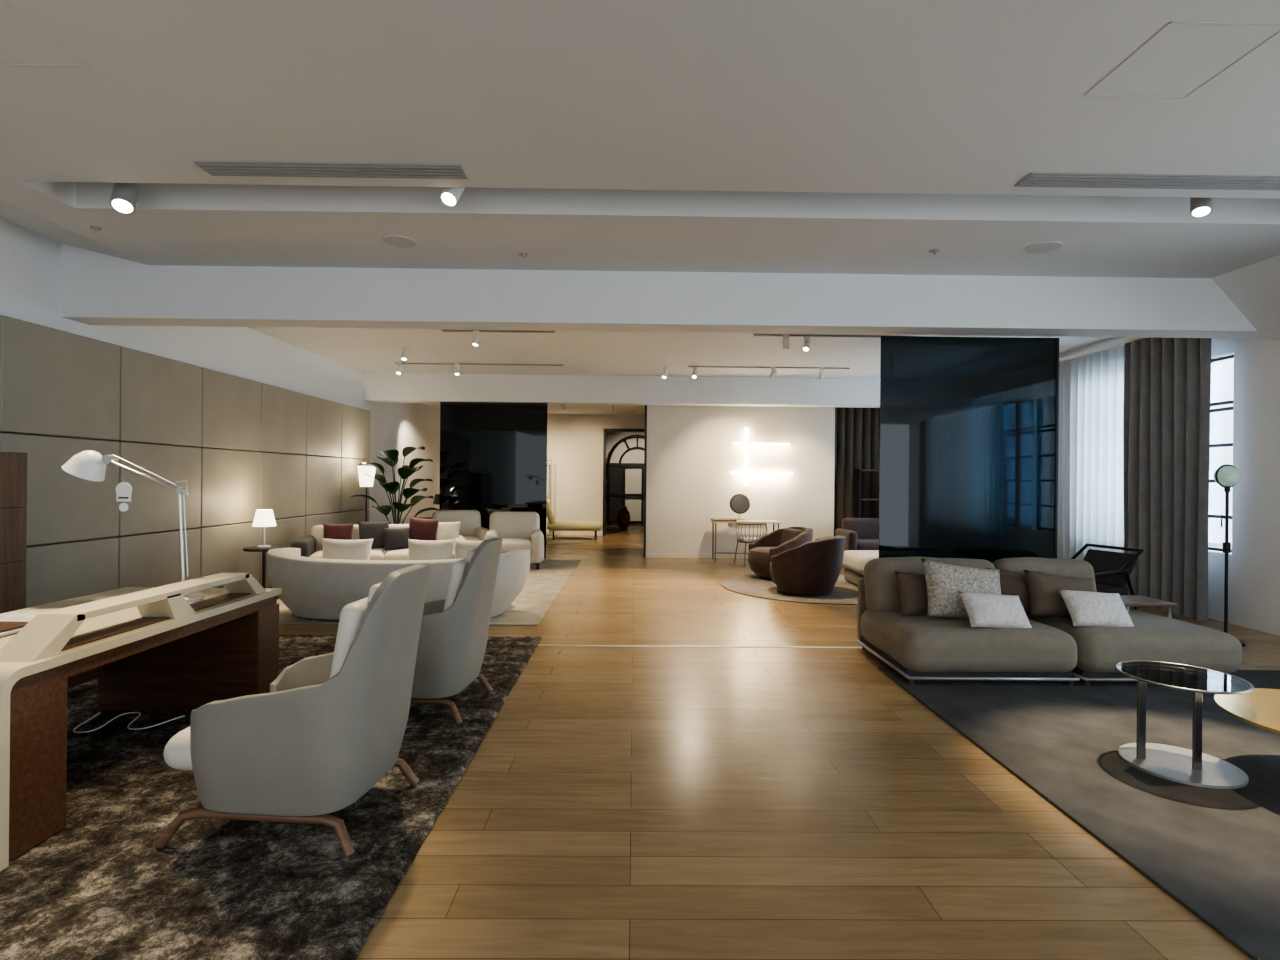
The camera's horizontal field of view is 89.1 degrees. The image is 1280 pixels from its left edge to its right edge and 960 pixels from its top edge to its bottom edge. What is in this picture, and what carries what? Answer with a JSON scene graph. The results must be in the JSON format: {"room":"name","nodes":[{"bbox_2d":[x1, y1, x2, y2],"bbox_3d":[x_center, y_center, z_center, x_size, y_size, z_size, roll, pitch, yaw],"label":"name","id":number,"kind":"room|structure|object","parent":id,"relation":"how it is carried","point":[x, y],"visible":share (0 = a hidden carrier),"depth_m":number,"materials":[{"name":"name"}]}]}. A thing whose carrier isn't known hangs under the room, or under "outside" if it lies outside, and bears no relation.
{"room":"store","nodes":[
{"label":"store","id":0,"kind":"room"},
{"bbox_2d":[0,218,439,523],"bbox_3d":[-5.183,-0.424,9.353,0.200,3.750,25.200,1,0,-1],"label":"wall","id":1,"kind":"structure","parent":0,"point":[30,262],"depth_m":8.36,"materials":[{"name":"white paint"}]},
{"bbox_2d":[0,432,363,545],"bbox_3d":[-5.033,0.082,8.419,0.088,2.700,6.930,1,0,-1],"label":"backing","id":2,"kind":"object","parent":1,"relation":"attached to","point":[0,432],"depth_m":6.53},
{"bbox_2d":[0,315,369,607],"bbox_3d":[-4.954,0.083,8.421,0.078,2.684,6.911,1,0,-1],"label":"wall panel cladding","id":3,"kind":"object","parent":1,"relation":"attached to","point":[54,382],"visible":0.68,"depth_m":6.56,"materials":[{"name":"leather"}]},
{"bbox_2d":[363,373,879,407],"bbox_3d":[0.655,-1.829,12.181,11.500,0.830,0.350,1,0,-1],"label":"beam","id":4,"kind":"structure","parent":1,"relation":"attached to","point":[377,387],"depth_m":12.00,"materials":[{"name":"white paint"}]},
{"bbox_2d":[61,244,1279,338],"bbox_3d":[0.713,-1.803,5.857,11.500,0.880,0.300,1,0,-1],"label":"ceiling beam","id":5,"kind":"structure","parent":1,"relation":"attached to","point":[97,288],"depth_m":5.71,"materials":[{"name":"white paint"}]},
{"bbox_2d":[422,403,644,414],"bbox_3d":[0.661,-1.994,17.182,11.800,0.500,9.650,1,0,-1],"label":"ceiling","id":6,"kind":"structure","parent":0,"point":[551,408],"depth_m":16.23,"materials":[{"name":"paint"}]},
{"bbox_2d":[440,402,547,404],"bbox_3d":[-2.723,-1.425,12.125,1.990,0.039,0.060,1,0,-1],"label":"rail","id":7,"kind":"object","parent":6,"relation":"attached to","point":[487,403],"visible":1,"depth_m":12.10,"materials":[{"name":"black metal"}]},
{"bbox_2d":[834,407,879,535],"bbox_3d":[4.519,-0.067,13.040,1.504,3.180,0.110,1,0,-1],"label":"curtain","id":8,"kind":"object","parent":6,"relation":"hanging from","point":[857,430],"visible":0.43,"depth_m":13.02,"materials":[{"name":"fabric"}]},
{"bbox_2d":[546,414,604,531],"bbox_3d":[-3.060,-0.179,17.573,4.200,3.300,0.200,1,0,-1],"label":"wall","id":9,"kind":"structure","parent":0,"point":[574,441],"depth_m":17.48,"materials":[{"name":"beige paint"}]},
{"bbox_2d":[605,432,644,524],"bbox_3d":[0.552,-0.145,21.706,11.500,3.300,0.200,1,0,-1],"label":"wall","id":10,"kind":"structure","parent":0,"point":[633,475],"depth_m":21.60,"materials":[{"name":"white paint"}]},
{"bbox_2d":[606,435,644,524],"bbox_3d":[-0.098,-0.001,21.500,2.000,3.000,0.100,1,0,-1],"label":"arched door","id":11,"kind":"structure","parent":10,"relation":"in","point":[616,494],"depth_m":21.47,"materials":[{"name":"black metal"}]},
{"bbox_2d":[605,415,644,428],"bbox_3d":[-0.387,-1.579,17.597,1.120,0.450,0.200,1,0,-1],"label":"lintel","id":12,"kind":"object","parent":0,"point":[611,421],"visible":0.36,"depth_m":17.50,"materials":[{"name":"beige paint"}]},
{"bbox_2d":[603,431,605,535],"bbox_3d":[-0.962,0.066,17.572,0.060,2.850,0.280,1,0,-1],"label":"doorframe","id":13,"kind":"object","parent":12,"relation":"attached to","point":[604,434],"visible":0.86,"depth_m":17.43,"materials":[{"name":"metal"}]},
{"bbox_2d":[0,0,1279,277],"bbox_3d":[0.028,-2.040,1.250,10.140,0.420,8.900,1,0,-1],"label":"ceiling","id":14,"kind":"structure","parent":0,"point":[981,97],"depth_m":3.40,"materials":[{"name":"paint"}]},
{"bbox_2d":[0,181,75,207],"bbox_3d":[-4.066,-1.964,4.263,0.390,0.190,0.400,1,0,-1],"label":"trim","id":15,"kind":"structure","parent":14,"relation":"attached to","point":[24,194],"depth_m":4.31,"materials":[{"name":"paint"}]},
{"bbox_2d":[0,0,90,66],"bbox_3d":[-2.978,-1.857,2.540,1.055,0.002,0.735,1,0,-1],"label":"access hatch","id":16,"kind":"object","parent":14,"relation":"attached to","point":[4,0],"visible":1,"depth_m":2.89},
{"bbox_2d":[193,161,467,178],"bbox_3d":[-1.823,-1.840,3.868,1.550,0.013,0.170,1,0,-1],"label":"ceiling vent","id":17,"kind":"object","parent":14,"relation":"in","point":[214,168],"visible":1,"depth_m":3.85,"materials":[{"name":"metal"}]},
{"bbox_2d":[382,235,417,247],"bbox_3d":[-1.859,-1.843,5.033,0.260,0.008,0.260,1,0,-1],"label":"ceiling speaker","id":18,"kind":"object","parent":14,"relation":"attached to","point":[392,240],"visible":1,"depth_m":5.01,"materials":[{"name":"paint"}]},
{"bbox_2d":[1024,241,1062,253],"bbox_3d":[3.121,-1.796,5.029,0.260,0.008,0.260,1,0,-1],"label":"ceiling speaker","id":19,"kind":"object","parent":14,"relation":"attached to","point":[1043,247],"visible":1,"depth_m":5.01,"materials":[{"name":"paint"}]},
{"bbox_2d":[1015,173,1279,189],"bbox_3d":[3.116,-1.793,3.914,1.630,0.013,0.170,1,0,-1],"label":"ceiling vent","id":20,"kind":"object","parent":14,"relation":"in","point":[1066,180],"visible":1,"depth_m":3.90,"materials":[{"name":"metal"}]},
{"bbox_2d":[1083,22,1279,97],"bbox_3d":[2.334,-1.807,2.819,0.485,0.002,0.495,1,0,-1],"label":"access hatch","id":21,"kind":"object","parent":14,"relation":"attached to","point":[1085,95],"visible":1,"depth_m":2.75,"materials":[{"name":"paint"}]},
{"bbox_2d":[248,327,1132,378],"bbox_3d":[0.737,-2.078,9.007,11.800,0.330,6.000,1,0,-1],"label":"ceiling","id":22,"kind":"structure","parent":0,"point":[364,350],"depth_m":9.72,"materials":[{"name":"paint"}]},
{"bbox_2d":[395,363,563,365],"bbox_3d":[-2.682,-1.935,10.876,2.800,0.019,0.040,1,0,-1],"label":"track","id":23,"kind":"object","parent":22,"relation":"attached to","point":[395,363],"depth_m":10.86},
{"bbox_2d":[689,366,849,368],"bbox_3d":[2.168,-1.889,10.920,2.700,0.019,0.040,1,0,-1],"label":"track","id":24,"kind":"object","parent":22,"relation":"attached to","point":[689,366],"depth_m":10.90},
{"bbox_2d":[753,334,880,337],"bbox_3d":[2.515,-1.886,8.523,2.050,0.019,0.040,1,0,-1],"label":"track","id":25,"kind":"object","parent":22,"relation":"attached to","point":[767,335],"depth_m":8.50,"materials":[{"name":"metal"}]},
{"bbox_2d":[646,405,834,553],"bbox_3d":[1.954,-0.131,12.754,3.660,3.300,0.230,1,0,-1],"label":"wall","id":26,"kind":"structure","parent":0,"point":[692,455],"depth_m":12.64,"materials":[{"name":"beige paint"}]},
{"bbox_2d":[643,405,646,556],"bbox_3d":[0.103,0.001,12.742,0.040,3.000,0.280,1,0,-1],"label":"door frame","id":27,"kind":"structure","parent":26,"relation":"attached to","point":[645,439],"depth_m":12.60,"materials":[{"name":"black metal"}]},
{"bbox_2d":[646,553,747,557],"bbox_3d":[1.940,1.478,12.629,3.660,0.080,0.020,1,0,-1],"label":"baseboard","id":28,"kind":"structure","parent":26,"relation":"attached to","point":[655,555],"depth_m":12.61,"materials":[{"name":"beige paint"}]},
{"bbox_2d":[731,428,792,484],"bbox_3d":[2.344,-0.448,12.562,1.190,1.100,0.160,1,0,-1],"label":"wall light","id":29,"kind":"object","parent":26,"relation":"attached to","point":[746,443],"visible":1,"depth_m":12.51,"materials":[{"name":"white metal"}]},
{"bbox_2d":[269,525,1279,959],"bbox_3d":[0.749,1.557,9.407,12.100,0.100,25.200,1,0,-1],"label":"floor","id":30,"kind":"structure","parent":0,"point":[619,803],"depth_m":2.87,"materials":[{"name":"brown wood"}]},
{"bbox_2d":[0,452,26,613],"bbox_3d":[-4.807,0.624,4.116,0.434,1.660,1.520,1,0,-1],"label":"tall cabinet","id":31,"kind":"object","parent":30,"relation":"on","point":[13,465],"visible":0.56,"depth_m":4.77,"materials":[{"name":"brown wood"}]},
{"bbox_2d":[243,546,284,598],"bbox_3d":[-4.604,1.140,7.958,0.440,0.630,0.440,1,0,-1],"label":"side table","id":32,"kind":"object","parent":30,"relation":"on","point":[253,548],"visible":0.44,"depth_m":7.94,"materials":[{"name":"black metal"}]},
{"bbox_2d":[252,509,275,547],"bbox_3d":[-4.599,0.594,7.958,0.260,0.460,0.260,1,0,-1],"label":"table lamp","id":33,"kind":"object","parent":32,"relation":"on","point":[263,518],"visible":1,"depth_m":7.88,"materials":[{"name":"fabric"}]},
{"bbox_2d":[0,635,541,959],"bbox_3d":[-2.720,1.454,3.335,3.658,0.028,5.528,1,0,-1],"label":"shag rug","id":34,"kind":"object","parent":30,"relation":"on","point":[101,887],"visible":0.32,"depth_m":2.53,"materials":[{"name":"carpet"}]},
{"bbox_2d":[73,712,184,732],"bbox_3d":[-3.024,1.424,3.823,0.557,0.013,0.310,1,0,-1],"label":"power cable","id":35,"kind":"object","parent":34,"relation":"on","point":[139,713],"visible":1,"depth_m":3.80,"materials":[{"name":"white plastic"}]},
{"bbox_2d":[0,573,280,870],"bbox_3d":[-2.881,1.005,3.349,1.020,0.875,1.910,1,0,-1],"label":"writing desk","id":36,"kind":"object","parent":34,"relation":"on","point":[146,648],"visible":0.94,"depth_m":3.23,"materials":[{"name":"brown wood"}]},
{"bbox_2d":[0,611,48,636],"bbox_3d":[-3.101,0.696,3.172,0.430,0.020,0.600,1,0,-1],"label":"magazine stack","id":37,"kind":"object","parent":36,"relation":"on","point":[13,622],"visible":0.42,"depth_m":3.24,"materials":[{"name":"paper"}]},
{"bbox_2d":[62,450,204,601],"bbox_3d":[-3.011,0.268,3.873,0.795,0.885,0.210,1,0,-1],"label":"desk lamp","id":38,"kind":"object","parent":36,"relation":"on","point":[90,465],"visible":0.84,"depth_m":3.85,"materials":[{"name":"metal"}]},
{"bbox_2d":[116,482,131,511],"bbox_3d":[-3.066,0.060,3.861,0.094,0.255,0.008,1,0,-1],"label":"price tag","id":39,"kind":"object","parent":38,"relation":"hanging from","point":[123,489],"visible":1,"depth_m":3.86,"materials":[{"name":"white paper"}]},
{"bbox_2d":[61,593,250,650],"bbox_3d":[-2.493,0.710,3.387,0.140,0.008,1.340,1,0,-1],"label":"tray","id":40,"kind":"object","parent":36,"relation":"on","point":[147,619],"depth_m":3.24,"materials":[{"name":"beige wood"}]},
{"bbox_2d":[156,564,428,857],"bbox_3d":[-1.449,0.918,2.846,0.952,1.087,0.695,1,0,4],"label":"lounge chair","id":41,"kind":"object","parent":34,"relation":"on","point":[329,727],"visible":1,"depth_m":2.54,"materials":[{"name":"grey leather"}]},
{"bbox_2d":[163,726,192,770],"bbox_3d":[-1.561,1.096,2.855,0.730,0.190,0.570,1,0,4],"label":"seat cushion","id":42,"kind":"object","parent":41,"relation":"on","point":[177,753],"depth_m":2.60,"materials":[{"name":"beige leather"}]},
{"bbox_2d":[330,597,368,677],"bbox_3d":[-1.185,0.785,2.826,0.100,0.580,0.480,10,1,4],"label":"cushion","id":43,"kind":"object","parent":41,"relation":"on","point":[352,614],"depth_m":2.59,"materials":[{"name":"fabric"}]},
{"bbox_2d":[410,537,501,724],"bbox_3d":[-1.402,0.918,4.207,0.952,1.087,0.695,1,0,4],"label":"lounge chair","id":44,"kind":"object","parent":34,"relation":"on","point":[453,637],"visible":0.62,"depth_m":3.92,"materials":[{"name":"fabric"}]},
{"bbox_2d":[444,558,468,609],"bbox_3d":[-1.137,0.785,4.186,0.100,0.580,0.480,10,1,4],"label":"cushion","id":45,"kind":"object","parent":44,"relation":"on","point":[458,570],"depth_m":3.95,"materials":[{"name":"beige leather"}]},
{"bbox_2d":[357,466,375,521],"bbox_3d":[-4.658,0.603,11.058,0.300,1.680,0.300,1,0,-1],"label":"floor lamp","id":46,"kind":"object","parent":30,"relation":"on","point":[366,481],"visible":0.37,"depth_m":10.96,"materials":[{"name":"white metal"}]},
{"bbox_2d":[277,560,580,625],"bbox_3d":[-2.735,1.467,9.300,3.330,0.012,5.350,1,0,-1],"label":"rug","id":47,"kind":"object","parent":30,"relation":"on","point":[542,586],"visible":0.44,"depth_m":7.96,"materials":[{"name":"carpet"}]},
{"bbox_2d":[291,517,464,559],"bbox_3d":[-3.603,0.989,9.164,2.220,0.927,1.000,1,0,-19],"label":"sofa","id":48,"kind":"object","parent":47,"relation":"on","point":[390,541],"visible":0.41,"depth_m":9.15,"materials":[{"name":"grey fabric"}]},
{"bbox_2d":[321,523,353,549],"bbox_3d":[-4.212,0.786,9.065,0.400,0.380,0.162,1,-20,-19],"label":"cushion","id":49,"kind":"object","parent":48,"relation":"on","point":[330,531],"depth_m":9.03,"materials":[{"name":"red fabric"}]},
{"bbox_2d":[351,446,439,523],"bbox_3d":[-4.078,0.430,10.999,1.373,2.037,1.339,1,0,-1],"label":"rubber plant","id":50,"kind":"object","parent":47,"relation":"on","point":[405,471],"visible":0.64,"depth_m":10.88,"materials":[{"name":"green plant"}]},
{"bbox_2d":[267,538,529,619],"bbox_3d":[-2.616,1.050,7.107,2.760,0.825,1.278,1,0,-1],"label":"curved sofa","id":51,"kind":"object","parent":47,"relation":"on","point":[312,588],"visible":0.66,"depth_m":6.62,"materials":[{"name":"beige fabric"}]},
{"bbox_2d":[322,538,372,559],"bbox_3d":[-3.163,0.837,6.991,0.550,0.420,0.208,1,-12,-1],"label":"cushion","id":52,"kind":"object","parent":51,"relation":"on","point":[360,549],"depth_m":6.94,"materials":[{"name":"beige fabric"}]},
{"bbox_2d":[408,539,453,559],"bbox_3d":[-2.263,0.845,6.997,0.500,0.420,0.207,1,-12,-1],"label":"cushion","id":53,"kind":"object","parent":51,"relation":"on","point":[418,549],"depth_m":6.95,"materials":[{"name":"beige fabric"}]},
{"bbox_2d":[454,539,482,558],"bbox_3d":[-1.763,0.850,7.002,0.500,0.420,0.207,1,-12,-1],"label":"cushion","id":54,"kind":"object","parent":51,"relation":"on","point":[462,547],"depth_m":6.96,"materials":[{"name":"beige fabric"}]},
{"bbox_2d":[432,510,488,540],"bbox_3d":[-3.143,0.999,11.341,0.970,0.915,0.922,1,0,-26],"label":"leather armchair","id":55,"kind":"object","parent":47,"relation":"on","point":[470,528],"visible":0.23,"depth_m":11.54,"materials":[{"name":"beige leather"}]},
{"bbox_2d":[484,512,543,569],"bbox_3d":[-2.114,1.008,10.952,0.970,0.915,0.922,1,0,-11],"label":"leather armchair","id":56,"kind":"object","parent":47,"relation":"on","point":[517,530],"visible":0.63,"depth_m":11.10,"materials":[{"name":"beige leather"}]},
{"bbox_2d":[500,538,532,552],"bbox_3d":[-2.094,1.081,10.838,0.600,0.210,0.690,1,0,-11],"label":"seat cushion","id":57,"kind":"object","parent":56,"relation":"on","point":[508,544],"depth_m":10.54,"materials":[{"name":"beige leather"}]},
{"bbox_2d":[439,404,546,557],"bbox_3d":[-2.737,0.004,12.125,1.990,2.900,0.020,1,0,-1],"label":"partition panel","id":58,"kind":"object","parent":30,"relation":"on","point":[493,458],"visible":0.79,"depth_m":12.12,"materials":[{"name":"black glass"}]},
{"bbox_2d":[546,536,592,543],"bbox_3d":[-2.161,1.473,15.981,2.000,0.011,2.000,1,0,-1],"label":"round rug","id":59,"kind":"object","parent":30,"relation":"on","point":[549,539],"visible":0.54,"depth_m":15.86,"materials":[{"name":"beige carpet"}]},
{"bbox_2d":[546,500,601,539],"bbox_3d":[-1.712,0.963,16.270,1.507,1.018,0.800,1,0,-6],"label":"chaise longue","id":60,"kind":"object","parent":59,"relation":"on","point":[553,525],"visible":0.84,"depth_m":15.90,"materials":[{"name":"yellow fabric"}]},
{"bbox_2d":[617,506,629,529],"bbox_3d":[-0.491,1.147,19.596,0.408,0.697,0.408,1,0,-1],"label":"ceramic vase","id":61,"kind":"object","parent":30,"relation":"on","point":[623,517],"visible":1,"depth_m":19.46,"materials":[{"name":"ceramic"}]},
{"bbox_2d":[538,645,861,647],"bbox_3d":[0.557,1.503,5.870,2.950,0.005,0.030,1,0,-1],"label":"trim","id":62,"kind":"structure","parent":30,"relation":"on","point":[538,645],"depth_m":5.86,"materials":[{"name":"metal"}]},
{"bbox_2d":[711,518,780,561],"bbox_3d":[1.977,1.129,12.219,1.240,0.780,0.480,1,0,-1],"label":"table","id":63,"kind":"object","parent":30,"relation":"on","point":[732,523],"visible":0.88,"depth_m":12.01,"materials":[{"name":"beige wood"}]},
{"bbox_2d":[730,494,749,519],"bbox_3d":[1.864,0.499,12.138,0.380,0.476,0.200,1,0,-1],"label":"mirror","id":64,"kind":"object","parent":63,"relation":"on","point":[739,503],"visible":1,"depth_m":12.12,"materials":[{"name":"silver metal"}]},
{"bbox_2d":[734,523,766,566],"bbox_3d":[1.988,1.144,11.616,0.598,0.753,0.514,1,0,-15],"label":"chair","id":65,"kind":"object","parent":30,"relation":"on","point":[742,539],"visible":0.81,"depth_m":11.44,"materials":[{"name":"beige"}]},
{"bbox_2d":[721,574,857,604],"bbox_3d":[2.521,1.517,9.274,2.700,0.012,2.700,1,0,-1],"label":"round rug","id":66,"kind":"object","parent":30,"relation":"on","point":[844,592],"visible":0.41,"depth_m":8.75,"materials":[{"name":"beige carpet"}]},
{"bbox_2d":[748,527,812,579],"bbox_3d":[2.159,1.120,10.031,1.000,0.774,0.955,1,0,-16],"label":"tub chair","id":67,"kind":"object","parent":66,"relation":"on","point":[761,550],"visible":0.56,"depth_m":9.84,"materials":[{"name":"brown fabric"}]},
{"bbox_2d":[770,535,845,594],"bbox_3d":[2.244,1.121,8.746,1.000,0.774,0.955,1,0,34],"label":"tub chair","id":68,"kind":"object","parent":66,"relation":"on","point":[812,567],"visible":1,"depth_m":8.36,"materials":[{"name":"brown fabric"}]},
{"bbox_2d":[842,550,878,585],"bbox_3d":[3.852,1.272,9.336,1.700,0.470,0.900,1,0,-1],"label":"upholstered bench","id":69,"kind":"object","parent":66,"relation":"on","point":[854,561],"visible":0.25,"depth_m":9.23,"materials":[{"name":"beige fabric"}]},
{"bbox_2d":[835,518,878,550],"bbox_3d":[4.330,1.131,11.965,1.240,0.820,0.850,1,0,-1],"label":"armchair","id":70,"kind":"object","parent":30,"relation":"on","point":[860,533],"visible":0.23,"depth_m":12.19,"materials":[{"name":"fabric"}]},
{"bbox_2d":[854,469,878,517],"bbox_3d":[4.627,0.669,12.693,0.800,1.750,0.300,1,0,-1],"label":"open shelf","id":71,"kind":"object","parent":30,"relation":"on","point":[857,472],"visible":0.3,"depth_m":12.64,"materials":[{"name":"black metal"}]},
{"bbox_2d":[878,668,1279,959],"bbox_3d":[3.994,1.530,2.887,4.130,0.013,4.700,1,0,-1],"label":"rug","id":72,"kind":"object","parent":30,"relation":"on","point":[1216,852],"visible":0.84,"depth_m":3.27,"materials":[{"name":"carpet"}]},
{"bbox_2d":[856,557,1242,685],"bbox_3d":[3.199,1.096,5.311,2.530,0.844,1.157,1,0,-1],"label":"sofa","id":73,"kind":"object","parent":72,"relation":"on","point":[918,647],"visible":0.71,"depth_m":4.79,"materials":[{"name":"beige fabric"}]},
{"bbox_2d":[895,571,927,615],"bbox_3d":[2.342,0.947,5.362,0.482,0.378,0.226,1,0,-8],"label":"throw pillow","id":74,"kind":"object","parent":73,"relation":"on","point":[912,587],"visible":0.51,"depth_m":5.28,"materials":[{"name":"fabric"}]},
{"bbox_2d":[864,557,994,611],"bbox_3d":[2.526,0.922,5.647,1.121,0.508,0.268,1,-12,-1],"label":"cushion","id":75,"kind":"object","parent":73,"relation":"on","point":[882,593],"depth_m":5.56,"materials":[{"name":"beige fabric"}]},
{"bbox_2d":[921,558,1001,618],"bbox_3d":[2.604,0.900,5.215,0.759,0.525,0.278,1,0,-8],"label":"throw pillow","id":76,"kind":"object","parent":73,"relation":"on","point":[944,581],"visible":0.69,"depth_m":5.15,"materials":[{"name":"fabric"}]},
{"bbox_2d":[861,609,1077,672],"bbox_3d":[2.590,1.262,5.259,1.315,0.337,1.063,1,0,-1],"label":"seat cushion","id":77,"kind":"object","parent":73,"relation":"on","point":[916,643],"depth_m":4.76,"materials":[{"name":"beige fabric"}]},
{"bbox_2d":[958,591,1031,627],"bbox_3d":[2.705,0.996,4.945,0.555,0.283,0.221,1,0,-9],"label":"throw pillow","id":78,"kind":"object","parent":73,"relation":"on","point":[983,609],"visible":0.97,"depth_m":4.87,"materials":[{"name":"fabric"}]},
{"bbox_2d":[986,568,1049,617],"bbox_3d":[3.142,0.940,5.409,0.477,0.389,0.232,1,0,6],"label":"throw pillow","id":79,"kind":"object","parent":73,"relation":"on","point":[1015,583],"visible":0.3,"depth_m":5.35,"materials":[{"name":"fabric"}]},
{"bbox_2d":[992,557,1096,591],"bbox_3d":[3.528,0.932,5.696,0.874,0.508,0.267,1,-12,-1],"label":"cushion","id":80,"kind":"object","parent":73,"relation":"on","point":[1077,568],"depth_m":5.62,"materials":[{"name":"beige fabric"}]},
{"bbox_2d":[1023,569,1094,618],"bbox_3d":[3.423,0.943,5.260,0.631,0.412,0.241,1,0,-1],"label":"throw pillow","id":81,"kind":"object","parent":73,"relation":"on","point":[1046,600],"visible":0.72,"depth_m":5.21,"materials":[{"name":"brown fabric"}]},
{"bbox_2d":[1058,589,1133,626],"bbox_3d":[3.544,1.004,5.043,0.534,0.288,0.231,1,0,-4],"label":"throw pillow","id":82,"kind":"object","parent":73,"relation":"on","point":[1085,608],"visible":0.96,"depth_m":4.97,"materials":[{"name":"fabric"}]},
{"bbox_2d":[1027,610,1242,672],"bbox_3d":[3.848,1.272,5.271,1.230,0.339,1.061,1,0,-1],"label":"seat cushion","id":83,"kind":"object","parent":73,"relation":"on","point":[1153,637],"depth_m":4.77,"materials":[{"name":"beige fabric"}]},
{"bbox_2d":[1115,660,1253,788],"bbox_3d":[2.866,1.273,3.447,0.566,0.480,0.566,1,0,-1],"label":"round side table","id":84,"kind":"object","parent":72,"relation":"on","point":[1193,767],"visible":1,"depth_m":3.42,"materials":[{"name":"silver glass"}]},
{"bbox_2d":[1214,688,1279,733],"bbox_3d":[3.458,1.345,3.162,1.000,0.345,1.000,1,0,-1],"label":"round coffee table","id":85,"kind":"object","parent":72,"relation":"on","point":[1260,707],"visible":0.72,"depth_m":3.35,"materials":[{"name":"gold metal"}]},
{"bbox_2d":[1070,543,1142,609],"bbox_3d":[4.798,1.132,6.951,0.744,0.839,0.654,1,0,-16],"label":"armchair","id":86,"kind":"object","parent":30,"relation":"on","point":[1112,570],"visible":0.4,"depth_m":6.86,"materials":[{"name":"metal"}]},
{"bbox_2d":[1096,583,1128,594],"bbox_3d":[4.744,1.156,6.935,0.542,0.095,0.570,1,0,-16],"label":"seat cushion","id":87,"kind":"object","parent":86,"relation":"on","point":[1121,589],"depth_m":6.71,"materials":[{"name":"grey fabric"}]},
{"bbox_2d":[1120,595,1176,617],"bbox_3d":[4.296,1.286,5.690,0.480,0.490,0.400,1,0,-1],"label":"side table","id":88,"kind":"object","parent":30,"relation":"on","point":[1139,601],"visible":0.36,"depth_m":5.52,"materials":[{"name":"brown wood"}]},
{"bbox_2d":[1120,595,1176,606],"bbox_3d":[4.298,1.056,5.690,0.480,0.030,0.400,1,0,-1],"label":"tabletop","id":89,"kind":"object","parent":88,"relation":"on","point":[1128,600],"depth_m":5.53,"materials":[{"name":"brown wood"}]},
{"bbox_2d":[1213,464,1245,645],"bbox_3d":[5.597,0.701,6.202,0.280,1.705,0.280,1,0,-1],"label":"floor lamp","id":90,"kind":"object","parent":30,"relation":"on","point":[1227,476],"visible":0.94,"depth_m":6.19,"materials":[{"name":"black metal"}]},
{"bbox_3d":[3.065,1.509,6.096,1.670,0.040,0.035,1,0,-1],"label":"rail","id":91,"kind":"object","parent":30,"relation":"on","visible":0},
{"bbox_2d":[879,336,1058,562],"bbox_3d":[3.078,0.085,6.096,1.670,2.849,0.035,1,0,-1],"label":"partition panel","id":92,"kind":"object","parent":91,"relation":"on","point":[968,424],"depth_m":6.09,"materials":[{"name":"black glass"}]},
{"bbox_2d":[1211,338,1279,634],"bbox_3d":[6.568,-0.313,6.611,0.250,3.750,5.300,1,0,-1],"label":"wall","id":93,"kind":"structure","parent":0,"point":[1255,593],"depth_m":6.79,"materials":[{"name":"white paint"}]},
{"bbox_2d":[1059,337,1147,361],"bbox_3d":[6.212,-1.761,10.357,0.140,0.040,6.800,1,0,-1],"label":"rail","id":94,"kind":"object","parent":93,"relation":"attached to","point":[1106,347],"visible":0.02,"depth_m":8.69,"materials":[{"name":"white metal"}]},
{"bbox_2d":[1057,345,1124,559],"bbox_3d":[6.215,-0.101,9.330,0.110,3.280,1.964,1,0,-1],"label":"sheer curtain","id":95,"kind":"object","parent":94,"relation":"hanging from","point":[1091,386],"visible":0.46,"depth_m":8.96,"materials":[{"name":"fabric"}]},
{"bbox_2d":[1123,337,1211,620],"bbox_3d":[6.212,-0.101,7.691,0.132,3.280,1.208,1,0,-1],"label":"curtain","id":96,"kind":"object","parent":94,"relation":"hanging from","point":[1166,412],"visible":0.9,"depth_m":7.62,"materials":[{"name":"fabric"}]},
{"bbox_2d":[1208,551,1231,623],"bbox_3d":[6.539,1.187,8.161,0.250,0.750,2.200,1,0,-1],"label":"sill","id":97,"kind":"structure","parent":93,"relation":"attached to","point":[1216,559],"depth_m":7.22,"materials":[{"name":"white paint"}]},
{"bbox_2d":[1208,355,1225,550],"bbox_3d":[6.511,-0.288,8.160,0.005,2.200,2.200,1,0,-1],"label":"pane","id":98,"kind":"object","parent":97,"relation":"on","point":[1215,366],"visible":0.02,"depth_m":7.41,"materials":[{"name":"glass"}]},
{"bbox_2d":[1212,255,1279,330],"bbox_3d":[5.800,-1.755,1.303,1.410,0.880,8.900,1,0,-1],"label":"wall","id":99,"kind":"structure","parent":0,"point":[1254,289],"depth_m":5.54,"materials":[{"name":"white paint"}]},
{"bbox_3d":[0.406,-2.131,4.304,9.330,0.230,0.400,1,0,-1],"label":"trim","id":100,"kind":"structure","parent":0,"visible":0},
{"bbox_2d":[110,183,139,214],"bbox_3d":[-3.382,-1.889,4.269,0.131,0.287,0.220,1,0,-24],"label":"ceiling spotlight","id":101,"kind":"object","parent":100,"relation":"attached to","point":[124,196],"visible":0.85,"depth_m":4.22,"materials":[{"name":"metal"}]},
{"bbox_2d":[440,187,464,206],"bbox_3d":[-1.221,-1.897,4.239,0.110,0.229,0.179,1,0,18],"label":"ceiling spotlight","id":102,"kind":"object","parent":100,"relation":"attached to","point":[450,196],"visible":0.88,"depth_m":4.19,"materials":[{"name":"white metal"}]},
{"bbox_2d":[1190,197,1211,217],"bbox_3d":[3.699,-1.852,4.284,0.111,0.226,0.158,1,0,39],"label":"ceiling spotlight","id":103,"kind":"object","parent":100,"relation":"attached to","point":[1199,207],"visible":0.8,"depth_m":4.25,"materials":[{"name":"metal"}]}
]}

